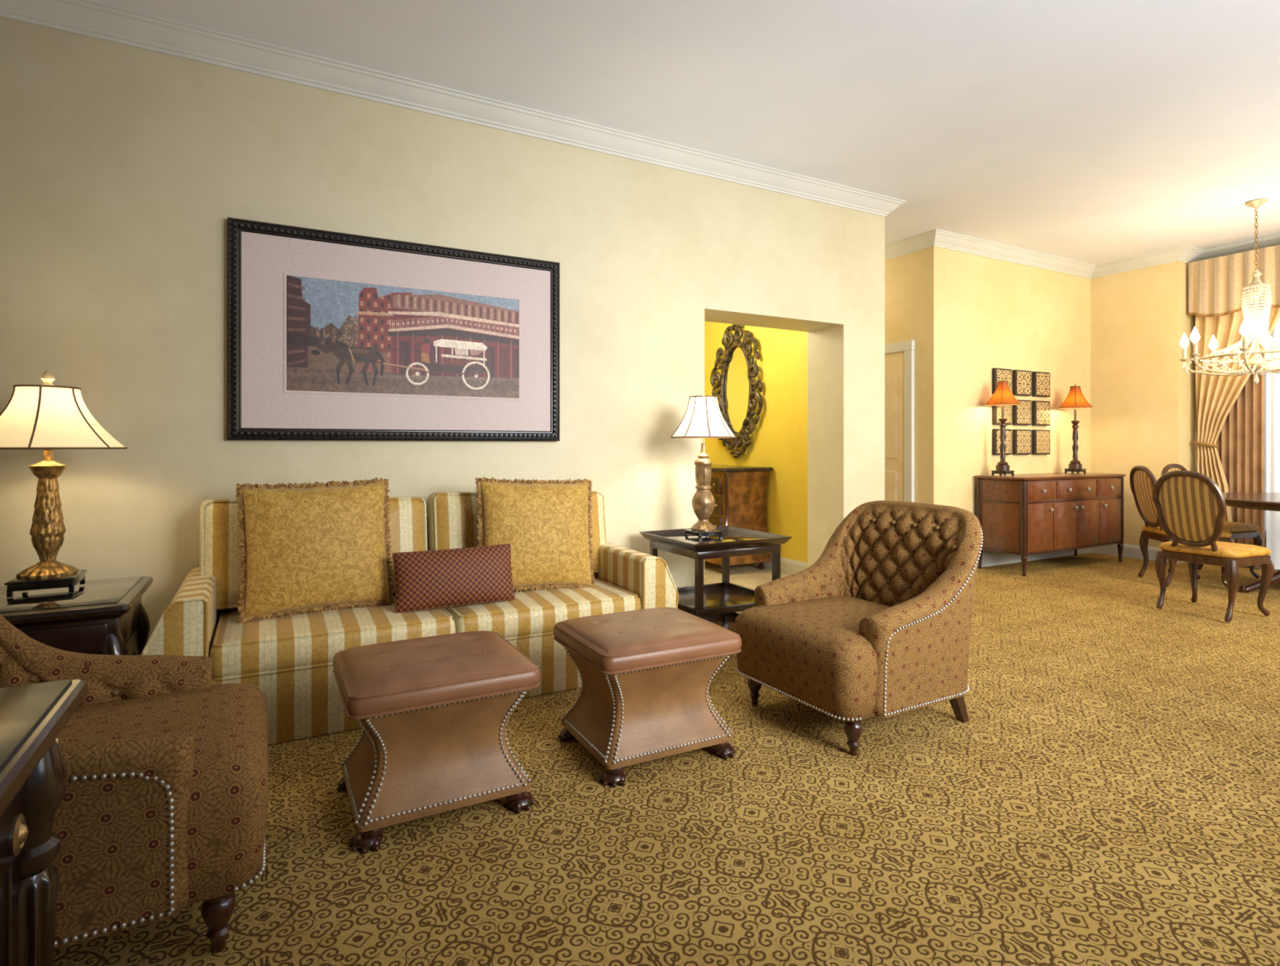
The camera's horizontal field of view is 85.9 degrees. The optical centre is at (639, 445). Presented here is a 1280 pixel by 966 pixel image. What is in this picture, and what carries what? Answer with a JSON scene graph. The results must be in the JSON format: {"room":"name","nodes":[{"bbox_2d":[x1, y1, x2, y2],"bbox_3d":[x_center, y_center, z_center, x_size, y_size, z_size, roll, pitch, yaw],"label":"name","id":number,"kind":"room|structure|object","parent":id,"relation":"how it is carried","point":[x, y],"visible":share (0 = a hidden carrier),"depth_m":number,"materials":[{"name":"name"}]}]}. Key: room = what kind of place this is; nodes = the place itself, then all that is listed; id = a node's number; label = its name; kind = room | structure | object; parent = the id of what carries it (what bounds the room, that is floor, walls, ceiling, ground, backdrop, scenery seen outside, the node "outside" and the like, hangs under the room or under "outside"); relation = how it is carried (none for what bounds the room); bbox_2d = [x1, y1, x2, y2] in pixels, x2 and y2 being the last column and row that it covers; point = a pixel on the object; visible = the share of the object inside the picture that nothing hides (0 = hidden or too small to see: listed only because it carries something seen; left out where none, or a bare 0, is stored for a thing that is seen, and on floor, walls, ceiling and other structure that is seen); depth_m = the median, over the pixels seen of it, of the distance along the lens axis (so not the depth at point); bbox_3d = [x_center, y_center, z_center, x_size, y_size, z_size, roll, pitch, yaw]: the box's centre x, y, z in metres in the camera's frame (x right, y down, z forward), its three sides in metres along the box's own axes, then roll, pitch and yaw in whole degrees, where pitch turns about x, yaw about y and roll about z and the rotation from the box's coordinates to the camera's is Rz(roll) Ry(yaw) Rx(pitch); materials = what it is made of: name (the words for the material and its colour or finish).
{"room":"hotel room","nodes":[
{"label":"hotel room","id":0,"kind":"room"},
{"bbox_2d":[0,17,884,641],"bbox_3d":[-1.454,-0.400,3.997,7.680,3.200,0.410,0,0,-29],"label":"wall","id":1,"kind":"structure","parent":0,"point":[124,168],"depth_m":3.65,"materials":[{"name":"beige paint"}]},
{"bbox_2d":[226,217,559,440],"bbox_3d":[-1.271,-0.580,3.829,1.760,1.100,0.052,0,0,-29],"label":"framed picture","id":2,"kind":"object","parent":1,"relation":"attached to","point":[331,335],"visible":1,"depth_m":3.75,"materials":[{"name":"wood"}]},
{"bbox_2d":[286,275,519,398],"bbox_3d":[-1.268,-0.580,3.823,1.240,0.590,0.001,0,0,-29],"label":"print","id":3,"kind":"object","parent":2,"relation":"attached to","point":[342,335],"depth_m":3.79},
{"bbox_2d":[0,0,906,216],"bbox_3d":[-1.278,-1.942,3.794,7.795,0.115,0.115,0,0,-29],"label":"trim","id":4,"kind":"structure","parent":1,"relation":"attached to","point":[94,19],"depth_m":3.76,"materials":[{"name":"white paint"}]},
{"bbox_2d":[53,552,1279,965],"bbox_3d":[1.586,1.249,3.146,12.200,0.102,10.000,0,0,-29],"label":"floor","id":5,"kind":"structure","parent":0,"point":[1108,793],"depth_m":2.13,"materials":[{"name":"carpet"}]},
{"bbox_2d":[0,679,86,965],"bbox_3d":[-1.301,0.821,0.713,1.000,0.758,0.868,0,0,-29],"label":"desk","id":6,"kind":"object","parent":5,"relation":"on","point":[33,771],"visible":1,"depth_m":1.20,"materials":[{"name":"brown wood"}]},
{"bbox_2d":[0,576,153,654],"bbox_3d":[-2.316,0.885,2.654,0.650,0.618,0.650,0,0,-29],"label":"end table","id":7,"kind":"object","parent":5,"relation":"on","point":[102,616],"visible":0.42,"depth_m":2.52,"materials":[{"name":"brown wood"}]},
{"bbox_2d":[0,368,127,597],"bbox_3d":[-2.355,0.133,2.736,0.505,0.883,0.505,0,0,12],"label":"table lamp","id":8,"kind":"object","parent":7,"relation":"on","point":[47,416],"visible":1,"depth_m":2.68,"materials":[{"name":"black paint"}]},
{"bbox_2d":[0,613,268,952],"bbox_3d":[-1.438,0.735,1.744,0.871,0.929,0.832,0,0,-29],"label":"armchair","id":9,"kind":"object","parent":5,"relation":"on","point":[162,811],"visible":0.8,"depth_m":1.58,"materials":[{"name":"fabric"}]},
{"bbox_2d":[140,490,679,744],"bbox_3d":[-1.025,0.725,3.471,2.346,0.951,0.865,0,0,-29],"label":"sofa","id":10,"kind":"object","parent":5,"relation":"on","point":[290,658],"visible":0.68,"depth_m":3.12,"materials":[{"name":"fabric"}]},
{"bbox_2d":[199,497,427,609],"bbox_3d":[-1.581,0.505,3.408,1.016,0.513,0.257,0,0,-29],"label":"cushion","id":11,"kind":"object","parent":10,"relation":"on","point":[219,556],"depth_m":3.15,"materials":[{"name":"beige fabric"}]},
{"bbox_2d":[235,477,395,623],"bbox_3d":[-1.484,0.464,3.178,0.653,0.618,0.246,0,0,-35],"label":"throw pillow","id":12,"kind":"object","parent":10,"relation":"on","point":[304,548],"visible":1,"depth_m":3.09,"materials":[{"name":"gold fabric"}]},
{"bbox_2d":[208,592,455,677],"bbox_3d":[-1.409,0.830,3.178,0.950,0.150,0.720,0,0,-29],"label":"seat cushion","id":13,"kind":"object","parent":10,"relation":"on","point":[300,642],"depth_m":2.87,"materials":[{"name":"fabric"}]},
{"bbox_2d":[391,543,515,613],"bbox_3d":[-0.880,0.625,3.280,0.567,0.277,0.156,0,0,-23],"label":"lumbar pillow","id":14,"kind":"object","parent":10,"relation":"on","point":[451,577],"visible":1,"depth_m":3.22,"materials":[{"name":"red fabric"}]},
{"bbox_2d":[426,490,605,573],"bbox_3d":[-0.671,0.505,3.905,1.016,0.513,0.257,0,0,-29],"label":"cushion","id":15,"kind":"object","parent":10,"relation":"on","point":[451,518],"depth_m":3.67,"materials":[{"name":"beige fabric"}]},
{"bbox_2d":[475,476,595,591],"bbox_3d":[-0.549,0.469,3.654,0.668,0.617,0.246,0,0,-24],"label":"throw pillow","id":16,"kind":"object","parent":10,"relation":"on","point":[546,524],"visible":0.81,"depth_m":3.58,"materials":[{"name":"gold fabric"}]},
{"bbox_2d":[443,577,640,638],"bbox_3d":[-0.571,0.830,3.637,0.950,0.150,0.720,0,0,-29],"label":"seat cushion","id":17,"kind":"object","parent":10,"relation":"on","point":[533,614],"depth_m":3.33,"materials":[{"name":"fabric"}]},
{"bbox_2d":[333,630,540,853],"bbox_3d":[-0.708,0.951,2.360,0.596,0.496,0.536,0,0,-29],"label":"ottoman","id":18,"kind":"object","parent":5,"relation":"on","point":[434,712],"visible":1,"depth_m":2.19,"materials":[{"name":"leather"}]},
{"bbox_2d":[341,630,533,696],"bbox_3d":[-0.708,0.718,2.360,0.556,0.030,0.496,0,0,-29],"label":"cushion","id":19,"kind":"object","parent":18,"relation":"on","point":[400,667],"depth_m":2.24,"materials":[{"name":"brown leather"}]},
{"bbox_2d":[553,607,742,786],"bbox_3d":[0.018,0.951,2.751,0.596,0.496,0.536,0,0,-28],"label":"ottoman","id":20,"kind":"object","parent":5,"relation":"on","point":[646,675],"visible":1,"depth_m":2.58,"materials":[{"name":"leather"}]},
{"bbox_2d":[559,607,735,655],"bbox_3d":[0.018,0.718,2.751,0.556,0.030,0.496,0,0,-28],"label":"cushion","id":21,"kind":"object","parent":20,"relation":"on","point":[647,631],"depth_m":2.63,"materials":[{"name":"brown leather"}]},
{"bbox_2d":[639,525,791,631],"bbox_3d":[0.458,0.874,4.272,0.700,0.652,0.660,0,0,-29],"label":"side table","id":22,"kind":"object","parent":5,"relation":"on","point":[717,603],"visible":0.57,"depth_m":4.16,"materials":[{"name":"brown wood"}]},
{"bbox_2d":[671,392,736,539],"bbox_3d":[0.395,0.117,4.284,0.407,0.900,0.407,0,0,-29],"label":"table lamp","id":23,"kind":"object","parent":22,"relation":"on","point":[703,418],"visible":1,"depth_m":4.22,"materials":[{"name":"white fabric"}]},
{"bbox_2d":[676,582,755,617],"bbox_3d":[0.458,0.946,4.272,0.630,0.042,0.590,0,0,-29],"label":"shelf","id":24,"kind":"object","parent":22,"relation":"attached to","point":[722,597],"depth_m":4.23,"materials":[{"name":"brown wood"}]},
{"bbox_2d":[703,612,739,631],"bbox_3d":[0.458,1.131,4.272,0.630,0.042,0.590,0,0,-29],"label":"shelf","id":25,"kind":"object","parent":22,"relation":"attached to","point":[727,620],"depth_m":4.46,"materials":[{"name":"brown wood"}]},
{"bbox_2d":[704,464,773,573],"bbox_3d":[0.766,0.701,6.982,0.600,0.992,1.120,0,0,-29],"label":"cabinet","id":26,"kind":"object","parent":5,"relation":"on","point":[740,492],"visible":0.36,"depth_m":6.55,"materials":[{"name":"wood"}]},
{"bbox_2d":[733,500,982,755],"bbox_3d":[0.969,0.735,3.099,0.871,0.929,0.832,0,0,-30],"label":"armchair","id":27,"kind":"object","parent":5,"relation":"on","point":[879,624],"visible":1,"depth_m":2.90,"materials":[{"name":"fabric"}]},
{"bbox_2d":[973,471,1125,576],"bbox_3d":[4.156,0.745,6.920,1.720,0.910,0.539,0,0,-29],"label":"sideboard","id":28,"kind":"object","parent":5,"relation":"on","point":[1023,514],"visible":0.98,"depth_m":6.61,"materials":[{"name":"brown wood"}]},
{"bbox_2d":[984,377,1021,475],"bbox_3d":[3.521,-0.187,6.675,0.317,0.950,0.318,0,0,-29],"label":"lamp","id":29,"kind":"object","parent":28,"relation":"on","point":[1002,395],"visible":1,"depth_m":6.64,"materials":[{"name":"black paint"}]},
{"bbox_2d":[1057,383,1093,473],"bbox_3d":[4.574,-0.187,7.228,0.317,0.950,0.318,0,0,-29],"label":"lamp","id":30,"kind":"object","parent":28,"relation":"on","point":[1075,398],"visible":1,"depth_m":7.20,"materials":[{"name":"black paint"}]},
{"bbox_2d":[1129,465,1233,587],"bbox_3d":[4.681,0.683,5.991,0.622,1.024,0.528,0,0,11],"label":"dining chair","id":31,"kind":"object","parent":5,"relation":"on","point":[1142,480],"visible":0.64,"depth_m":6.02,"materials":[{"name":"brown wood"}]},
{"bbox_2d":[1160,463,1263,581],"bbox_3d":[5.256,0.683,6.372,0.528,1.024,0.622,0,0,-21],"label":"dining chair","id":32,"kind":"object","parent":5,"relation":"on","point":[1237,530],"visible":0.21,"depth_m":6.16,"materials":[{"name":"brown wood"}]},
{"bbox_2d":[1152,470,1274,622],"bbox_3d":[4.064,0.683,4.925,0.622,1.024,0.528,0,0,-25],"label":"dining chair","id":33,"kind":"object","parent":5,"relation":"on","point":[1191,508],"visible":1,"depth_m":4.80,"materials":[{"name":"brown wood"}]},
{"bbox_2d":[1222,492,1279,592],"bbox_3d":[5.439,0.811,5.479,1.510,0.781,1.510,0,0,-29],"label":"dining table","id":34,"kind":"object","parent":5,"relation":"on","point":[1254,500],"visible":0.75,"depth_m":5.53,"materials":[{"name":"brown wood"}]},
{"bbox_2d":[94,0,1279,264],"bbox_3d":[1.538,-2.050,3.233,12.200,0.100,10.200,0,0,-29],"label":"ceiling","id":35,"kind":"structure","parent":0,"point":[1091,131],"depth_m":3.77,"materials":[{"name":"paint"}]},
{"bbox_2d":[1179,198,1279,384],"bbox_3d":[5.040,-1.249,5.625,0.985,1.498,0.990,0,0,-29],"label":"chandelier","id":36,"kind":"object","parent":35,"relation":"hanging from","point":[1256,288],"visible":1,"depth_m":5.61,"materials":[{"name":"beige metal"}]},
{"bbox_2d":[1182,347,1186,358],"bbox_3d":[4.737,-0.803,5.985,0.030,0.097,0.030,0,0,-29],"label":"candle","id":37,"kind":"object","parent":36,"relation":"on","point":[1184,349],"depth_m":5.97,"materials":[{"name":"beige metal"}]},
{"bbox_2d":[1192,342,1197,353],"bbox_3d":[4.572,-0.803,5.665,0.030,0.097,0.030,0,0,-29],"label":"candle","id":38,"kind":"object","parent":36,"relation":"on","point":[1194,344],"depth_m":5.65,"materials":[{"name":"beige metal"}]},
{"bbox_2d":[1242,335,1247,347],"bbox_3d":[4.681,-0.803,5.322,0.030,0.097,0.030,0,0,-29],"label":"candle","id":39,"kind":"object","parent":36,"relation":"on","point":[1244,337],"depth_m":5.31,"materials":[{"name":"beige metal"}]},
{"bbox_2d":[704,320,807,562],"bbox_3d":[1.130,-0.400,7.119,0.150,3.200,2.590,0,0,-29],"label":"wall","id":40,"kind":"structure","parent":0,"point":[779,440],"depth_m":6.60,"materials":[{"name":"yellow paint"}]},
{"bbox_2d":[710,324,763,457],"bbox_3d":[0.985,-0.580,7.114,0.080,1.420,0.874,0,0,-29],"label":"oval mirror","id":41,"kind":"object","parent":40,"relation":"attached to","point":[735,394],"visible":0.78,"depth_m":7.10,"materials":[{"name":"clear glass"}]},
{"bbox_2d":[747,554,807,574],"bbox_3d":[1.080,1.130,7.034,0.020,0.140,2.490,0,0,-29],"label":"baseboard","id":42,"kind":"structure","parent":40,"relation":"attached to","point":[788,566],"depth_m":6.45,"materials":[{"name":"white wood"}]},
{"bbox_2d":[884,251,915,502],"bbox_3d":[2.185,-0.400,7.786,0.200,3.200,2.430,0,0,-29],"label":"wall","id":43,"kind":"structure","parent":0,"point":[900,271],"depth_m":6.82,"materials":[{"name":"beige paint"}]},
{"bbox_2d":[884,339,915,502],"bbox_3d":[2.415,0.087,7.105,0.046,2.225,0.995,0,0,-29],"label":"door frame","id":44,"kind":"structure","parent":43,"relation":"in","point":[908,347],"depth_m":6.70,"materials":[{"name":"white wood"}]},
{"bbox_2d":[884,351,903,501],"bbox_3d":[2.417,0.133,7.109,0.036,2.125,0.800,0,0,-29],"label":"door","id":45,"kind":"structure","parent":44,"relation":"attached to","point":[894,362],"depth_m":6.86,"materials":[{"name":"paint"}]},
{"bbox_2d":[884,228,936,260],"bbox_3d":[2.170,-1.942,7.484,0.115,0.115,2.545,0,0,-29],"label":"trim","id":46,"kind":"structure","parent":43,"relation":"attached to","point":[925,240],"depth_m":6.66,"materials":[{"name":"white paint"}]},
{"bbox_2d":[915,246,1090,552],"bbox_3d":[3.956,-0.400,7.255,2.800,3.200,0.200,0,0,-29],"label":"wall","id":47,"kind":"structure","parent":0,"point":[975,314],"depth_m":6.83,"materials":[{"name":"yellow paint"}]},
{"bbox_2d":[991,428,1011,454],"bbox_3d":[3.664,-0.040,6.956,0.270,0.260,0.039,0,0,-29],"label":"wall art panel","id":48,"kind":"object","parent":47,"relation":"attached to","point":[996,442],"visible":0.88,"depth_m":6.90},
{"bbox_2d":[991,368,1011,394],"bbox_3d":[3.664,-0.650,6.956,0.270,0.260,0.039,0,0,-29],"label":"wall art panel","id":49,"kind":"object","parent":47,"relation":"attached to","point":[997,374],"visible":0.62,"depth_m":6.91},
{"bbox_2d":[991,404,1011,424],"bbox_3d":[3.664,-0.345,6.956,0.270,0.260,0.039,0,0,-29],"label":"wall art panel","id":50,"kind":"object","parent":47,"relation":"attached to","point":[996,410],"visible":0.45,"depth_m":6.91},
{"bbox_2d":[933,228,1095,278],"bbox_3d":[3.906,-1.942,7.048,2.745,0.115,0.115,0,0,-29],"label":"trim","id":51,"kind":"structure","parent":47,"relation":"attached to","point":[943,239],"depth_m":6.96,"materials":[{"name":"white paint"}]},
{"bbox_2d":[1012,369,1031,395],"bbox_3d":[3.953,-0.650,7.114,0.270,0.260,0.039,0,0,-29],"label":"wall art panel","id":52,"kind":"object","parent":47,"relation":"attached to","point":[1021,380],"visible":0.95,"depth_m":7.08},
{"bbox_2d":[1012,429,1031,454],"bbox_3d":[3.953,-0.040,7.114,0.270,0.260,0.039,0,0,-29],"label":"wall art panel","id":53,"kind":"object","parent":47,"relation":"attached to","point":[1021,438],"visible":1,"depth_m":7.08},
{"bbox_2d":[1012,399,1031,425],"bbox_3d":[3.953,-0.345,7.114,0.270,0.260,0.039,0,0,-29],"label":"wall art panel","id":54,"kind":"object","parent":47,"relation":"attached to","point":[1021,414],"visible":0.83,"depth_m":7.08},
{"bbox_2d":[977,546,1091,567],"bbox_3d":[3.925,1.130,7.113,2.650,0.140,0.020,0,0,-29],"label":"baseboard","id":55,"kind":"structure","parent":47,"relation":"attached to","point":[992,557],"depth_m":7.05,"materials":[{"name":"white wood"}]},
{"bbox_2d":[1031,429,1049,454],"bbox_3d":[4.243,-0.040,7.272,0.270,0.260,0.039,0,0,-29],"label":"wall art panel","id":56,"kind":"object","parent":47,"relation":"attached to","point":[1040,437],"visible":1,"depth_m":7.24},
{"bbox_2d":[1031,371,1049,396],"bbox_3d":[4.243,-0.650,7.272,0.270,0.260,0.039,0,0,-29],"label":"wall art panel","id":57,"kind":"object","parent":47,"relation":"attached to","point":[1040,380],"visible":1,"depth_m":7.24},
{"bbox_2d":[1031,400,1049,425],"bbox_3d":[4.243,-0.345,7.272,0.270,0.260,0.039,0,0,-29],"label":"wall art panel","id":58,"kind":"object","parent":47,"relation":"attached to","point":[1040,409],"visible":1,"depth_m":7.24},
{"bbox_2d":[1090,261,1196,563],"bbox_3d":[5.515,-0.400,7.509,0.520,3.200,0.850,0,0,-29],"label":"wall","id":59,"kind":"structure","parent":0,"point":[1143,412],"depth_m":7.32,"materials":[{"name":"yellow paint"}]},
{"bbox_2d":[1091,543,1179,564],"bbox_3d":[5.283,1.130,7.370,0.020,0.140,0.870,0,0,-29],"label":"baseboard","id":60,"kind":"structure","parent":59,"relation":"attached to","point":[1134,551],"depth_m":7.40,"materials":[{"name":"white wood"}]},
{"bbox_2d":[1091,244,1186,278],"bbox_3d":[5.264,-1.942,7.306,0.115,0.115,0.965,0,0,-29],"label":"trim","id":61,"kind":"structure","parent":59,"relation":"attached to","point":[1172,255],"depth_m":7.28,"materials":[{"name":"white paint"}]},
{"bbox_2d":[1178,244,1204,263],"bbox_3d":[5.635,-1.942,7.024,0.495,0.115,0.115,0,0,-29],"label":"trim","id":62,"kind":"structure","parent":59,"relation":"attached to","point":[1190,254],"depth_m":7.01,"materials":[{"name":"white paint"}]},
{"bbox_2d":[1200,235,1279,260],"bbox_3d":[7.337,-1.942,4.305,0.115,0.115,6.520,0,0,-29],"label":"trim","id":63,"kind":"structure","parent":59,"relation":"attached to","point":[1272,241],"depth_m":6.80,"materials":[{"name":"white paint"}]},
{"bbox_3d":[7.458,-0.400,4.371,0.160,3.200,6.520,0,0,-29],"label":"wall window","id":64,"kind":"structure","parent":0,"visible":0},
{"bbox_2d":[1187,244,1279,316],"bbox_3d":[6.325,-1.581,5.952,0.252,0.589,2.618,0,0,-29],"label":"valance","id":65,"kind":"object","parent":64,"relation":"attached to","point":[1215,284],"visible":0.73,"depth_m":6.75,"materials":[{"name":"beige fabric"}]},
{"bbox_2d":[1192,306,1279,542],"bbox_3d":[5.877,-0.195,6.763,0.130,2.750,0.747,0,0,-29],"label":"curtain","id":66,"kind":"object","parent":65,"relation":"hanging from","point":[1215,395],"visible":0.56,"depth_m":6.91,"materials":[{"name":"beige fabric"}]},
{"bbox_2d":[1246,565,1279,570],"bbox_3d":[7.378,1.130,4.327,0.020,0.140,6.520,0,0,-29],"label":"baseboard","id":67,"kind":"structure","parent":64,"relation":"attached to","point":[1246,566],"depth_m":6.73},
{"bbox_3d":[6.516,-0.350,5.896,0.030,2.500,2.300,0,0,-29],"label":"window","id":68,"kind":"structure","parent":64,"relation":"attached to","visible":0},
{"bbox_2d":[1217,348,1264,567],"bbox_3d":[5.950,-0.170,6.817,0.040,2.700,0.380,0,0,-29],"label":"curtain","id":69,"kind":"object","parent":68,"relation":"hanging from","point":[1241,438],"visible":0.41,"depth_m":6.76,"materials":[{"name":"brown fabric"}]},
{"bbox_2d":[1264,373,1266,529],"bbox_3d":[6.516,-0.350,5.896,0.010,2.400,2.200,0,0,-29],"label":"window pane","id":70,"kind":"structure","parent":68,"relation":"attached to","point":[1264,373],"depth_m":6.69,"materials":[{"name":"white glass"}]},
{"bbox_2d":[1266,316,1279,568],"bbox_3d":[6.510,-0.120,5.813,0.024,2.600,1.900,0,0,-29],"label":"curtain","id":71,"kind":"object","parent":68,"relation":"hanging from","point":[1273,380],"visible":0.57,"depth_m":6.59,"materials":[{"name":"white fabric"}]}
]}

